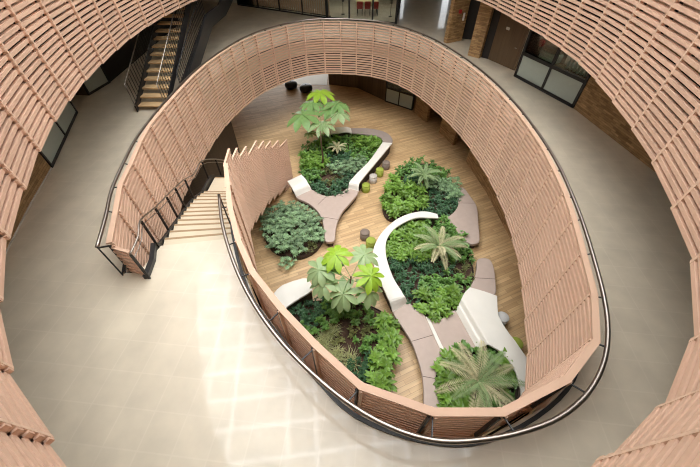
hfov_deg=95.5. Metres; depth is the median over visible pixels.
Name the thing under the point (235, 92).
balustrade
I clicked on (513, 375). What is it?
shrub
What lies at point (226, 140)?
wall
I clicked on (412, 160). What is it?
leafy shrub
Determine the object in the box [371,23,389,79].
balustrade
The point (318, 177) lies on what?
leafy shrub
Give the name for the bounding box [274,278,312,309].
bench
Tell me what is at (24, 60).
balustrade
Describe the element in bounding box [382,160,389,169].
stool
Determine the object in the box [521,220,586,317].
balustrade
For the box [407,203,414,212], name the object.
shrub
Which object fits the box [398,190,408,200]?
shrub
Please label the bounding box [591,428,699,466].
balustrade
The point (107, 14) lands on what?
balustrade
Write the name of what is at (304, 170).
leafy shrub
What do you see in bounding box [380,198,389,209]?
shrub
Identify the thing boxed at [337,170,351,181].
shrub
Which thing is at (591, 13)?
balustrade
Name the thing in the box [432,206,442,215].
shrub
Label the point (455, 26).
wall
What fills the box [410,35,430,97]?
balustrade
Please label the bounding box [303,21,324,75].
balustrade
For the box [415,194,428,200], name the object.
shrub
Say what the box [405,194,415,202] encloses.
shrub
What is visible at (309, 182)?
leafy shrub
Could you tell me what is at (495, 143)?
balustrade
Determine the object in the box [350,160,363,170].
shrub
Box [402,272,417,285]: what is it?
shrub
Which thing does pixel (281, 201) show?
shrub
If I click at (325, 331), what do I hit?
grass tuft
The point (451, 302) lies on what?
shrub
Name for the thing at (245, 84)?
balustrade
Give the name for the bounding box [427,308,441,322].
shrub
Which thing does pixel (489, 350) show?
leafy shrub
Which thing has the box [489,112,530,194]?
balustrade
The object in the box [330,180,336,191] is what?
shrub
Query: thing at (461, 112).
balustrade
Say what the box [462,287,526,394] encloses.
countertop
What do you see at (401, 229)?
shrub
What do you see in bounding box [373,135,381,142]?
shrub
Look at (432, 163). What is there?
leafy shrub
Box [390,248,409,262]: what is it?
shrub
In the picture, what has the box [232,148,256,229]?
balustrade
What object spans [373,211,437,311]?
countertop
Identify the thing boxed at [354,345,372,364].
shrub
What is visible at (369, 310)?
leafy shrub
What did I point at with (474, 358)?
leafy shrub
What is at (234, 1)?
wall
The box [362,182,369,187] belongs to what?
cushion
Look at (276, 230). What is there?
shrub
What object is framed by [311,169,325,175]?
leafy shrub
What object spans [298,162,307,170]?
shrub
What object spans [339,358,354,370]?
shrub
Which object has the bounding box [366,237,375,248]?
stool
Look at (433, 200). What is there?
shrub
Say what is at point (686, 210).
balustrade
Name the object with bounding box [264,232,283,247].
shrub
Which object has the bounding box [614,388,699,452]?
balustrade
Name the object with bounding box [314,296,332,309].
shrub
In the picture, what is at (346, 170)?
shrub
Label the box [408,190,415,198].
shrub
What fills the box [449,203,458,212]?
shrub
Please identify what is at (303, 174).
leafy shrub
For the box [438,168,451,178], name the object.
leafy shrub
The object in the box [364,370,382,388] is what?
shrub
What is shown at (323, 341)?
grass tuft
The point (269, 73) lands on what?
balustrade
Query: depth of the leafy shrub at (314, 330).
11.83 m
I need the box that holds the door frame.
[481,8,500,58]
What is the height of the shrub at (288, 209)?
0.574 m
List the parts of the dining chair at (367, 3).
backrest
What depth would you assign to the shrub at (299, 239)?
14.56 m
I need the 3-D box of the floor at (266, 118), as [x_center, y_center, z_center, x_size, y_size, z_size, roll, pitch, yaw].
[0.000,-5.169,20.837,48.000,0.300,56.000,0,47,0]
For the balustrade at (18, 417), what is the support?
attached to the ceiling
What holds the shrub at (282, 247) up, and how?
on the planting bed at (301, 255)
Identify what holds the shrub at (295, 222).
on the planting bed at (301, 255)
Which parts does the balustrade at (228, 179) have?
cap rail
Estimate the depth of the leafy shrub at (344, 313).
12.11 m
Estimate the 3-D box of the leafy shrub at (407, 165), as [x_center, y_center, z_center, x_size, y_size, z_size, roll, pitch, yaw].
[3.297,-3.837,18.839,0.674,0.493,0.883,8,48,8]
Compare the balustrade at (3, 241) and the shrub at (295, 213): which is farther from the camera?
the shrub at (295, 213)
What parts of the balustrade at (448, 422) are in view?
cap rail, post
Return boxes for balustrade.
[0,0,84,100]
[0,1,67,121]
[0,48,53,151]
[0,106,37,189]
[0,168,22,239]
[0,237,6,302]
[0,310,13,373]
[0,370,54,444]
[0,431,66,466]
[35,0,100,80]
[66,0,115,63]
[91,0,128,49]
[106,210,148,272]
[111,247,143,274]
[112,0,146,38]
[112,184,158,254]
[118,163,168,239]
[129,142,178,226]
[129,159,223,278]
[136,0,163,26]
[138,125,183,212]
[147,109,192,195]
[158,0,178,15]
[160,97,199,177]
[171,86,207,164]
[176,0,191,7]
[182,74,215,151]
[193,63,225,138]
[206,55,234,125]
[217,47,244,114]
[223,163,254,255]
[224,149,251,232]
[225,184,257,272]
[227,205,252,264]
[230,41,254,105]
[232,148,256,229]
[235,238,262,309]
[240,146,262,222]
[241,35,265,97]
[248,140,269,215]
[249,269,287,342]
[255,30,278,90]
[258,141,274,204]
[265,141,280,199]
[270,25,292,84]
[272,140,286,195]
[277,306,317,374]
[279,139,292,190]
[286,22,307,79]
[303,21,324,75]
[312,342,363,412]
[323,21,340,73]
[340,21,356,74]
[355,22,373,76]
[357,382,433,433]
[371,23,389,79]
[385,26,404,84]
[399,30,418,90]
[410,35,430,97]
[420,407,504,437]
[421,41,443,106]
[431,48,456,115]
[441,56,468,124]
[451,64,481,136]
[461,74,493,149]
[470,85,506,163]
[470,375,570,436]
[480,0,501,8]
[480,98,519,178]
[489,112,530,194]
[496,0,520,17]
[497,127,543,215]
[501,338,600,426]
[505,146,555,237]
[512,0,539,26]
[512,168,567,261]
[518,192,577,287]
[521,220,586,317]
[524,253,597,352]
[525,293,600,389]
[528,0,561,36]
[544,0,582,47]
[561,0,611,61]
[578,0,638,79]
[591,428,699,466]
[595,0,673,99]
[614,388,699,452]
[631,30,699,160]
[651,104,699,204]
[665,333,699,402]
[670,178,699,258]
[690,253,699,335]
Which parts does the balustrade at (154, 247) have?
post, post, plate, post, post, post, post, post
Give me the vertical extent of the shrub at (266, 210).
0.598 m
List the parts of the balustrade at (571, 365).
cap rail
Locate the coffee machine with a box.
[541,45,563,63]
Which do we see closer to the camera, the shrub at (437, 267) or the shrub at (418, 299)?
the shrub at (418, 299)
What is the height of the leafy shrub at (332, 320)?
0.493 m
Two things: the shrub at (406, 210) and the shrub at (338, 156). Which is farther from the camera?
the shrub at (338, 156)
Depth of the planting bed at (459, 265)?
13.98 m
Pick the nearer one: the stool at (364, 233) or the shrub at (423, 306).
the shrub at (423, 306)
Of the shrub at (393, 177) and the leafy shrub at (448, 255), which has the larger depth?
the shrub at (393, 177)
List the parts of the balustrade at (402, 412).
cap rail, post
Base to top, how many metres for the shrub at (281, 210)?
0.547 m
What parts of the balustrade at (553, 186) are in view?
cap rail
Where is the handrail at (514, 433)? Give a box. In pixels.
[95,18,610,444]
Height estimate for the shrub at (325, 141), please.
0.502 m
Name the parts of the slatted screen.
rail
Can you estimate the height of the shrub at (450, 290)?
0.622 m
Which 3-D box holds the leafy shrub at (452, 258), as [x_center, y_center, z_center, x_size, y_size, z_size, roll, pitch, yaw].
[4.394,0.995,14.247,0.827,0.611,0.739,27,52,23]
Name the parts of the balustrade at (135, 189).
cap rail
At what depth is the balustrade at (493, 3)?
14.53 m
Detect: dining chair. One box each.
[357,1,362,12]
[365,1,370,14]
[374,1,378,15]
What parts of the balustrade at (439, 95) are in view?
cap rail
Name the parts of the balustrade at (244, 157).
cap rail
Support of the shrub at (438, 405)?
on the planting bed at (485, 347)
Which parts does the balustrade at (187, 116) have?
cap rail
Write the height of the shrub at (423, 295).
0.636 m
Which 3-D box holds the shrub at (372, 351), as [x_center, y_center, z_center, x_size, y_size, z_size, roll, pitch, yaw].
[0.958,4.341,11.273,0.622,0.380,0.627,-30,54,-25]
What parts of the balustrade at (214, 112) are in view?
cap rail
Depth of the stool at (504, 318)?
12.19 m
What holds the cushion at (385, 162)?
on the stool at (385, 164)
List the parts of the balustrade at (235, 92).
cap rail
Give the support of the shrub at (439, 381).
on the planting bed at (485, 347)
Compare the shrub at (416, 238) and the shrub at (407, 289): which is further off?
the shrub at (416, 238)
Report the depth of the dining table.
24.88 m
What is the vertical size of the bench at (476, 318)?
0.780 m
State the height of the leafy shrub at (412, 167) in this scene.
0.521 m
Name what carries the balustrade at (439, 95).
attached to the floor at (176, 367)
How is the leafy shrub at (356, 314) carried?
on the planting bed at (345, 323)
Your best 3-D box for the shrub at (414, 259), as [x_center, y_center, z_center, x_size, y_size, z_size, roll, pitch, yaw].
[2.937,1.126,14.217,0.592,0.468,0.605,15,49,14]
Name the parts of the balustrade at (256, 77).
cap rail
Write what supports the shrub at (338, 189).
on the planting bed at (327, 175)
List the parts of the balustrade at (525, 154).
cap rail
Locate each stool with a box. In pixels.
[360,229,369,240]
[362,182,369,192]
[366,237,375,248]
[369,173,376,183]
[376,167,383,177]
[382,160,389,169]
[498,311,508,325]
[512,337,523,348]
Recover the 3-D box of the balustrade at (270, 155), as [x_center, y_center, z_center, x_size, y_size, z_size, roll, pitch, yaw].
[-3.768,-2.999,15.431,0.065,2.840,0.916,8,48,8]
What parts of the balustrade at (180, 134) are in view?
cap rail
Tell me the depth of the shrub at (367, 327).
12.01 m
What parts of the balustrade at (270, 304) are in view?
cap rail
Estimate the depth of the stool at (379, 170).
18.73 m
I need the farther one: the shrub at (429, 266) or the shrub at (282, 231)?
the shrub at (282, 231)
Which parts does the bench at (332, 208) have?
seat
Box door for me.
[488,12,529,69]
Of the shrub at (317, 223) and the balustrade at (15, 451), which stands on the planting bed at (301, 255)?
the shrub at (317, 223)
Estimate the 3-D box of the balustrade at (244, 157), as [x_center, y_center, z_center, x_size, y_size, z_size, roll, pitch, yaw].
[-3.901,-1.837,12.559,0.065,3.050,0.976,4,47,4]
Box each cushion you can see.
[296,188,357,243]
[360,229,369,235]
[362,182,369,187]
[366,237,375,244]
[369,173,376,178]
[376,167,383,171]
[382,160,389,164]
[393,304,442,406]
[430,311,474,350]
[471,258,495,294]
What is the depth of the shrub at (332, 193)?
17.35 m
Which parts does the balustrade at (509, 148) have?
cap rail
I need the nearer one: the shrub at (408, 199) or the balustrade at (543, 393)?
the balustrade at (543, 393)
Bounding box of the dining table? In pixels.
[356,0,377,12]
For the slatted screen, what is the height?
3.160 m
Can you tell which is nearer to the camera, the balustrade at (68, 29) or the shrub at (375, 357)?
the balustrade at (68, 29)
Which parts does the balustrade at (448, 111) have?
cap rail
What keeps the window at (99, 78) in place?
in the wall at (81, 91)
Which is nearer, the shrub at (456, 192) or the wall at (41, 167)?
the wall at (41, 167)
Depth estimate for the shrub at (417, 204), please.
16.46 m
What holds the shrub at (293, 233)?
on the planting bed at (301, 255)
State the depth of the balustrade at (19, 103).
6.28 m
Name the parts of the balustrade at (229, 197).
cap rail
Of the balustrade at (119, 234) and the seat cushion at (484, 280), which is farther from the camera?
the seat cushion at (484, 280)
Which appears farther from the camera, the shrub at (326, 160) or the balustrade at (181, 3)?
the shrub at (326, 160)
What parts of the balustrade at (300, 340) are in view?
cap rail, post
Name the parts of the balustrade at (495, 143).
cap rail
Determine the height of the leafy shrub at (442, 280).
0.462 m
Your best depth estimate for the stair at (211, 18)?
14.75 m
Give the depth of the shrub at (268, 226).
15.34 m
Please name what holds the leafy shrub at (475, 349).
on the planting bed at (485, 347)
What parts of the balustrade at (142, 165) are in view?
cap rail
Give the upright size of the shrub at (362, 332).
0.267 m
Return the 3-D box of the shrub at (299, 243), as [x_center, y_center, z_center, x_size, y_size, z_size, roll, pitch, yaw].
[-2.383,0.444,14.750,0.913,0.619,0.919,24,52,21]
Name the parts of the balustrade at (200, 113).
cap rail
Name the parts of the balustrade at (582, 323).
cap rail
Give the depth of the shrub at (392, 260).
14.03 m
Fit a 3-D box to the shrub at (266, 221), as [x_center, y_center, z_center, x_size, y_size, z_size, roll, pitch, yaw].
[-4.016,-0.254,15.555,0.830,0.396,0.769,19,50,17]
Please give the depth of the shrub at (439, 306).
12.30 m
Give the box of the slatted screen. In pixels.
[255,0,330,16]
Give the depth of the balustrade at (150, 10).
12.54 m
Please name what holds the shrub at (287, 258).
on the floor at (266, 118)
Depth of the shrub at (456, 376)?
10.44 m
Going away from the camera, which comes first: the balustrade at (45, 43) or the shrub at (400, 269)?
the balustrade at (45, 43)
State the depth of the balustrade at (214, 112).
15.29 m
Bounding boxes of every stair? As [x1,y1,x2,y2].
[124,0,232,111]
[157,175,231,245]
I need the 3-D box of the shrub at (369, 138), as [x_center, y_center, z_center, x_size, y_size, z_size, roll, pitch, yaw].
[1.224,-6.018,20.770,0.759,0.645,0.899,4,47,4]
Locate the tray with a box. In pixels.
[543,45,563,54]
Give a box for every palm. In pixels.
[327,141,346,154]
[407,162,442,188]
[414,225,467,269]
[435,340,524,406]
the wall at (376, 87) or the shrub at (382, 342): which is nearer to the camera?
the shrub at (382, 342)
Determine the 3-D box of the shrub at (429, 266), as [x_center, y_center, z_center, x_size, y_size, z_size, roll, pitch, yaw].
[3.415,1.536,13.879,0.610,0.399,0.685,-35,56,-28]
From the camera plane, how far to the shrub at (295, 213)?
15.77 m
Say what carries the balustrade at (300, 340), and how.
attached to the floor at (176, 367)
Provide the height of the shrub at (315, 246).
0.420 m
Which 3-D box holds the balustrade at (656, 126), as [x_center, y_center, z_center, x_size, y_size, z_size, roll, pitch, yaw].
[6.085,-2.891,5.368,0.175,3.200,1.399,11,48,10]
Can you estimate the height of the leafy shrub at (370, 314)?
0.407 m
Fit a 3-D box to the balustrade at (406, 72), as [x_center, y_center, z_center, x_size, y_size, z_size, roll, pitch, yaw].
[3.543,-10.301,19.131,0.172,3.100,1.202,-28,53,-24]
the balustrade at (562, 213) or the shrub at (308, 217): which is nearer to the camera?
the balustrade at (562, 213)
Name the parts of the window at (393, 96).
frosted panel, frosted panel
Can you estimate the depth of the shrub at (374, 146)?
20.06 m
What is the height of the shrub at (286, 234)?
0.540 m
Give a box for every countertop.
[349,142,391,191]
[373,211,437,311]
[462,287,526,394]
[542,59,585,78]
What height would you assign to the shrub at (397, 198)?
0.465 m
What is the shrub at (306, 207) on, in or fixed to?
on the planting bed at (301, 255)
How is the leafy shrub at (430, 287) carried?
on the planting bed at (459, 265)
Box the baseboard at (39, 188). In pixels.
[6,167,51,252]
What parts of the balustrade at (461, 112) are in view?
cap rail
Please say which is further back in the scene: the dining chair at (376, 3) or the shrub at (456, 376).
the dining chair at (376, 3)
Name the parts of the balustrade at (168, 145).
cap rail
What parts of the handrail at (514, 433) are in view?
post, post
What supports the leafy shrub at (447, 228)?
on the planting bed at (459, 265)
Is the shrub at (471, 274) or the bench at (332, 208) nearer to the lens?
the shrub at (471, 274)
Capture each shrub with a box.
[257,215,273,226]
[259,220,275,231]
[262,218,280,232]
[262,228,281,241]
[264,205,282,217]
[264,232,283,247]
[268,203,284,215]
[268,212,282,224]
[272,233,288,247]
[272,235,294,253]
[274,205,290,220]
[276,217,294,231]
[276,222,287,234]
[276,228,289,238]
[277,256,295,269]
[278,200,291,212]
[278,211,294,227]
[281,213,300,228]
[282,200,302,211]
[282,236,301,250]
[284,206,302,218]
[287,234,307,248]
[288,227,301,234]
[288,306,303,316]
[290,207,309,222]
[290,244,307,257]
[291,229,307,240]
[292,201,306,210]
[292,301,302,313]
[295,205,309,215]
[295,305,316,323]
[297,150,307,158]
[297,219,314,234]
[298,158,307,165]
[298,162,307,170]
[298,226,319,242]
[299,210,319,225]
[299,320,311,330]
[300,143,314,151]
[301,168,312,175]
[302,172,315,180]
[303,243,313,253]
[303,314,318,328]
[304,297,319,308]
[305,163,315,169]
[305,176,315,184]
[305,216,323,230]
[308,148,320,157]
[308,240,317,248]
[308,302,323,316]
[308,326,319,334]
[309,158,320,164]
[309,174,321,181]
[310,180,320,189]
[310,228,324,242]
[310,307,325,321]
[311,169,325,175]
[311,222,325,236]
[312,159,324,169]
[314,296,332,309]
[314,314,329,330]
[315,184,328,194]
[318,155,329,164]
[320,138,328,146]
[320,143,332,152]
[320,184,334,194]
[320,299,334,313]
[324,308,336,323]
[326,160,345,172]
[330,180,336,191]
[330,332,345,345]
[331,134,340,141]
[331,154,343,159]
[331,185,348,196]
[331,309,350,323]
[332,177,344,185]
[335,178,349,191]
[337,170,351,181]
[338,164,347,174]
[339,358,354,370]
[340,164,350,172]
[341,159,354,166]
[346,161,359,171]
[347,325,359,338]
[349,154,367,164]
[350,136,359,142]
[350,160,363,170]
[350,309,369,325]
[352,335,372,353]
[353,363,367,381]
[354,142,362,148]
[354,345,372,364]
[355,146,368,153]
[355,293,365,312]
[357,356,369,380]
[359,329,371,340]
[361,140,370,146]
[361,318,375,331]
[362,301,373,316]
[363,135,373,142]
[364,311,376,325]
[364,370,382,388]
[365,333,383,344]
[367,349,383,370]
[368,149,375,156]
[368,347,383,355]
[371,142,379,150]
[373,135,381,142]
[373,310,393,328]
[374,337,388,355]
[374,368,397,391]
[376,326,387,337]
[377,355,394,379]
[378,193,394,201]
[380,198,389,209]
[380,345,402,365]
[382,324,403,347]
[383,181,392,192]
[385,179,394,185]
[386,203,395,213]
[386,239,400,247]
[386,243,394,257]
[387,172,399,182]
[387,204,402,218]
[387,257,402,270]
[388,318,399,328]
[389,229,400,241]
[389,263,398,276]
[390,185,401,194]
[390,195,400,204]
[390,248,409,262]
[392,242,405,252]
[393,259,409,273]
[394,266,412,279]
[395,199,406,206]
[395,273,406,285]
[396,182,405,192]
[396,227,406,238]
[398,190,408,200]
[398,204,410,215]
[399,168,407,175]
[399,283,415,297]
[401,163,411,173]
[401,230,414,242]
[402,255,420,270]
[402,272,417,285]
[403,182,415,190]
[403,241,418,260]
[404,286,415,299]
[405,164,414,175]
[405,179,416,185]
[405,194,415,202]
[405,228,418,234]
[406,294,422,311]
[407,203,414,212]
[407,220,419,231]
[407,273,425,289]
[408,157,417,165]
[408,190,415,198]
[409,240,422,252]
[410,264,427,275]
[411,199,420,209]
[412,236,420,243]
[412,286,434,301]
[412,302,429,314]
[413,155,424,163]
[413,252,420,263]
[414,182,427,195]
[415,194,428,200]
[415,226,426,238]
[416,250,429,262]
[417,221,427,230]
[418,197,429,209]
[418,275,435,289]
[419,233,432,243]
[420,240,428,252]
[423,261,437,274]
[424,160,436,166]
[424,245,439,260]
[424,283,438,297]
[425,188,434,195]
[425,219,440,224]
[426,198,439,207]
[427,202,437,212]
[427,258,442,269]
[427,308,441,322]
[428,179,447,191]
[428,277,445,291]
[428,295,450,315]
[429,191,442,202]
[430,268,444,281]
[430,358,448,376]
[431,273,440,282]
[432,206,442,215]
[432,214,448,228]
[433,369,455,388]
[434,265,450,274]
[434,386,454,406]
[435,195,443,206]
[435,225,453,233]
[435,277,449,287]
[436,286,448,298]
[436,346,458,370]
[436,396,453,406]
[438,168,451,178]
[439,183,450,193]
[439,201,451,212]
[439,249,456,261]
[440,260,456,274]
[440,304,453,317]
[441,206,452,215]
[443,268,460,284]
[443,296,459,309]
[444,216,454,227]
[444,282,463,297]
[444,355,465,377]
[445,176,461,187]
[445,185,460,199]
[446,253,464,265]
[447,224,463,236]
[448,192,460,203]
[449,187,464,197]
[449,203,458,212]
[450,288,463,302]
[450,385,471,401]
[451,246,463,257]
[451,339,472,361]
[452,373,470,393]
[452,396,472,406]
[453,231,469,243]
[454,266,469,274]
[456,273,464,283]
[459,244,473,255]
[460,249,475,264]
[460,260,470,268]
[461,276,472,291]
[462,271,474,281]
[468,395,487,406]
[470,354,477,367]
[472,347,486,366]
[476,342,496,362]
[476,355,496,378]
[476,392,502,406]
[494,370,508,392]
[497,347,513,373]
[497,391,515,403]
[500,366,517,383]
[508,382,517,395]
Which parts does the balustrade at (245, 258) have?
cap rail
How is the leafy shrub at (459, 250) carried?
on the planting bed at (459, 265)
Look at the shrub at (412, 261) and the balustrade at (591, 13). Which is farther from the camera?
the shrub at (412, 261)
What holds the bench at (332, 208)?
on the floor at (266, 118)
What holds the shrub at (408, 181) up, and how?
on the planting bed at (384, 211)
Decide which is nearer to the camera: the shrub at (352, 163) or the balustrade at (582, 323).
the balustrade at (582, 323)
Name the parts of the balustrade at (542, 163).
cap rail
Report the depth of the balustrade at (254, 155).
13.55 m
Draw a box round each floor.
[0,0,693,466]
[231,75,536,435]
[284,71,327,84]
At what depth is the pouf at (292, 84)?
27.07 m
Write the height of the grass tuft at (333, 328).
0.439 m
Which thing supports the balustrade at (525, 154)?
attached to the floor at (176, 367)
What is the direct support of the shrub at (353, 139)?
on the planting bed at (327, 175)
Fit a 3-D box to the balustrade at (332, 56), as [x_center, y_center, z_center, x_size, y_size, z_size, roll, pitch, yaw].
[-1.134,-12.074,20.787,1.132,3.100,0.180,0,47,0]
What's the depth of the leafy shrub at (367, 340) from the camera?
11.45 m
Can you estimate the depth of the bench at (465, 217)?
15.85 m
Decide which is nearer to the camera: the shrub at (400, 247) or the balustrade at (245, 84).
the shrub at (400, 247)
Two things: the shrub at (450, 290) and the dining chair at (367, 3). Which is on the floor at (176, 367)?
the dining chair at (367, 3)
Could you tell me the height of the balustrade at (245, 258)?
3.100 m
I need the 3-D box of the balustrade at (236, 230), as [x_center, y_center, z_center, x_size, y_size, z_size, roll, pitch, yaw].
[-2.822,0.754,8.806,0.172,3.100,1.287,-18,50,-16]
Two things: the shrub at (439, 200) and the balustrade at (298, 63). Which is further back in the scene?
the balustrade at (298, 63)
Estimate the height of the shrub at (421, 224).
0.512 m
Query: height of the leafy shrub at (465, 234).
0.612 m
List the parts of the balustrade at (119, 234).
cap rail, post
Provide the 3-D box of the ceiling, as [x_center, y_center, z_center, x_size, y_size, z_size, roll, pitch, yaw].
[0.000,-11.909,13.620,48.000,0.750,56.000,0,47,0]
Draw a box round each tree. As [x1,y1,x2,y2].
[287,89,350,168]
[307,244,383,312]
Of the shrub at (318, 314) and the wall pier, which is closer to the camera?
the shrub at (318, 314)
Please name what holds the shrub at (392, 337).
on the planting bed at (345, 323)
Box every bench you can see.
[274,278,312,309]
[287,127,392,246]
[373,211,526,406]
[445,187,479,247]
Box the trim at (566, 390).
[122,39,578,447]
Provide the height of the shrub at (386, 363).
0.627 m
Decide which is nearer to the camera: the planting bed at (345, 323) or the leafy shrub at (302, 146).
the planting bed at (345, 323)
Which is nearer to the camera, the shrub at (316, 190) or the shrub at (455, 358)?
the shrub at (455, 358)
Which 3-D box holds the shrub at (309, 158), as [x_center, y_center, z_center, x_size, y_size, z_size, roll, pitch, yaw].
[-2.011,-4.187,19.088,0.789,0.604,0.936,-28,53,-24]
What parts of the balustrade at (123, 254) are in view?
cap rail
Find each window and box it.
[8,37,77,167]
[53,15,110,94]
[237,0,326,17]
[326,0,397,23]
[385,81,414,109]
[396,0,400,23]
[514,29,590,107]
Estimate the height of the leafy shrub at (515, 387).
0.481 m
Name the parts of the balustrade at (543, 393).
cap rail, post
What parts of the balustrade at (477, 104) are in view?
cap rail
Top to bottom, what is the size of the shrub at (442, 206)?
0.363 m
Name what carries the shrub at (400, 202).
on the planting bed at (384, 211)
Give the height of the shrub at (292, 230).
0.501 m
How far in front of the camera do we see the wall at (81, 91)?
14.82 m
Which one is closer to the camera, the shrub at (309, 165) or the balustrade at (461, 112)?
the balustrade at (461, 112)
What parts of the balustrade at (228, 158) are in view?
cap rail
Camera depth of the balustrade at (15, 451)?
2.60 m
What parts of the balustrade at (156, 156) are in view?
cap rail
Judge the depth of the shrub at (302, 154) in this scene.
19.45 m
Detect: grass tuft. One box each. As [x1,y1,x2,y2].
[316,325,333,344]
[316,335,336,351]
[322,321,342,340]
[329,343,346,361]
[338,345,361,373]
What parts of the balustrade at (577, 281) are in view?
cap rail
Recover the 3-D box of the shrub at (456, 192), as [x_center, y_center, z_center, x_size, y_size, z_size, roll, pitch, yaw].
[5.350,-2.153,17.181,1.031,0.615,0.955,-21,50,-18]
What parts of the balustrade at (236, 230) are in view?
cap rail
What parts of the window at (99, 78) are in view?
frosted panel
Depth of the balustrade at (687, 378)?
3.30 m
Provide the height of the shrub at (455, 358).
0.625 m
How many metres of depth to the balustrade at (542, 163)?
10.49 m
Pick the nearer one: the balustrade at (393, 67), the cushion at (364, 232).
the cushion at (364, 232)
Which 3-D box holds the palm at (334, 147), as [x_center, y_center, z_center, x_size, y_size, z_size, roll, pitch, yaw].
[-0.817,-5.274,20.012,1.243,0.769,1.168,9,48,9]
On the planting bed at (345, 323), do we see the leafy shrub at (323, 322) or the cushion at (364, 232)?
the leafy shrub at (323, 322)
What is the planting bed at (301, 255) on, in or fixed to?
on the floor at (266, 118)
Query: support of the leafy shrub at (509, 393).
on the planting bed at (485, 347)
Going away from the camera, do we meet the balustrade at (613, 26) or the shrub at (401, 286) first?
the balustrade at (613, 26)
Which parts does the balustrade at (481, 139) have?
cap rail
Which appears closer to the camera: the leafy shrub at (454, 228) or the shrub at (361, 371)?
the shrub at (361, 371)
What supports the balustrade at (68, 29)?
attached to the ceiling
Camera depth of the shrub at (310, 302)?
12.71 m
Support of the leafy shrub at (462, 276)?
on the planting bed at (459, 265)
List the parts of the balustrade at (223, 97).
cap rail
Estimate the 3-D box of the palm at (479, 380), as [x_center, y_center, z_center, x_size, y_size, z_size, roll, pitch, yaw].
[4.129,4.827,10.294,2.648,1.184,2.589,35,56,28]
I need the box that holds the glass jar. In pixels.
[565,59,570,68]
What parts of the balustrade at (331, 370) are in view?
cap rail, post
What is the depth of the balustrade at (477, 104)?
14.57 m
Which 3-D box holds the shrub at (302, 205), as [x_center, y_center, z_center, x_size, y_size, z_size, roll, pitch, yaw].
[-2.600,-1.286,16.472,0.808,0.464,0.844,-14,49,-13]
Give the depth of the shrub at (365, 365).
10.79 m
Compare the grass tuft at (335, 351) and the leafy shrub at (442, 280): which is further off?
the leafy shrub at (442, 280)
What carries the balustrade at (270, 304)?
attached to the floor at (176, 367)
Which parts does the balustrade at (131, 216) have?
cap rail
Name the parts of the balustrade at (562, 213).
cap rail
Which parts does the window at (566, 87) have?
frosted panel, pane, frosted panel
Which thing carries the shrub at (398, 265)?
on the planting bed at (459, 265)
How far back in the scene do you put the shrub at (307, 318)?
12.02 m
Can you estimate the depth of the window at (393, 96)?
24.81 m
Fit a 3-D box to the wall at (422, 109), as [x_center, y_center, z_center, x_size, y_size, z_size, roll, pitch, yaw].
[7.340,-2.997,15.662,1.552,4.300,21.817,-6,47,-6]
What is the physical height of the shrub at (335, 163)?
0.655 m
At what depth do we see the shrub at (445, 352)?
11.07 m
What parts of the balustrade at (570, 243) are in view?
cap rail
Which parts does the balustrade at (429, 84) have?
cap rail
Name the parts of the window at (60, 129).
frosted panel, frosted panel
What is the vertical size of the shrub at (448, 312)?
0.470 m
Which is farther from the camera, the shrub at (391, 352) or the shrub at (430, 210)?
the shrub at (430, 210)
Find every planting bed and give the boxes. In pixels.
[263,207,323,259]
[293,300,396,383]
[302,140,373,195]
[382,163,457,221]
[387,222,473,317]
[436,347,512,404]
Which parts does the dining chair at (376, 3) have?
backrest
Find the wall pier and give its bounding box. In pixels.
[467,2,493,57]
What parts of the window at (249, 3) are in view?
pane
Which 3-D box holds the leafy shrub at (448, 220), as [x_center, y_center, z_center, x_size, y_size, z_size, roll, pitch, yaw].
[4.852,-0.393,15.588,0.484,0.545,0.824,-19,50,-17]
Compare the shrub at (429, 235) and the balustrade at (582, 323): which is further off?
the shrub at (429, 235)
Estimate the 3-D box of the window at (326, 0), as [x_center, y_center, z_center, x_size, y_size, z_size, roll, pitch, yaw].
[0.795,-16.867,22.458,5.331,3.200,0.100,13,48,12]
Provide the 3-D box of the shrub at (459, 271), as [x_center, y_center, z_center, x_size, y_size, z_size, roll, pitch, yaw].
[4.871,1.674,13.825,0.712,0.296,0.508,-2,47,-2]
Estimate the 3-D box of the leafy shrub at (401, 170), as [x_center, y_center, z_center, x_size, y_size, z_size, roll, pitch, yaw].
[3.040,-3.555,18.535,0.792,0.554,0.465,-19,50,-17]
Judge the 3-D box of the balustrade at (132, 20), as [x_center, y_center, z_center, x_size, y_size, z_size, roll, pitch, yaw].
[-7.934,-8.605,10.705,0.175,3.200,1.570,-2,47,-2]
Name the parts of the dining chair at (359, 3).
backrest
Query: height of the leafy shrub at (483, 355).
0.625 m
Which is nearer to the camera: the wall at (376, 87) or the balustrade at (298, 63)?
the balustrade at (298, 63)
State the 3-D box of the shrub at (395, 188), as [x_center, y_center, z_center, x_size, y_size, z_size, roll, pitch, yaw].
[2.570,-2.309,17.358,0.993,0.567,0.657,-2,47,-2]
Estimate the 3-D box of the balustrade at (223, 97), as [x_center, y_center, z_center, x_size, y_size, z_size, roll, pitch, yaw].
[-6.562,-7.263,16.293,0.172,3.100,1.260,7,47,6]
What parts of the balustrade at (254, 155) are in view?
cap rail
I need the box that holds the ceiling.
[0,0,699,61]
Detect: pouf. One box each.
[285,80,296,89]
[300,83,311,92]
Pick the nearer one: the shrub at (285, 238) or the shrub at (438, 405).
the shrub at (438, 405)
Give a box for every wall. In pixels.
[1,10,87,94]
[6,152,50,248]
[75,2,178,81]
[181,101,239,210]
[203,0,322,8]
[328,74,385,100]
[388,82,440,90]
[414,76,511,240]
[444,0,470,43]
[462,0,480,39]
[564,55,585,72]
[574,16,699,171]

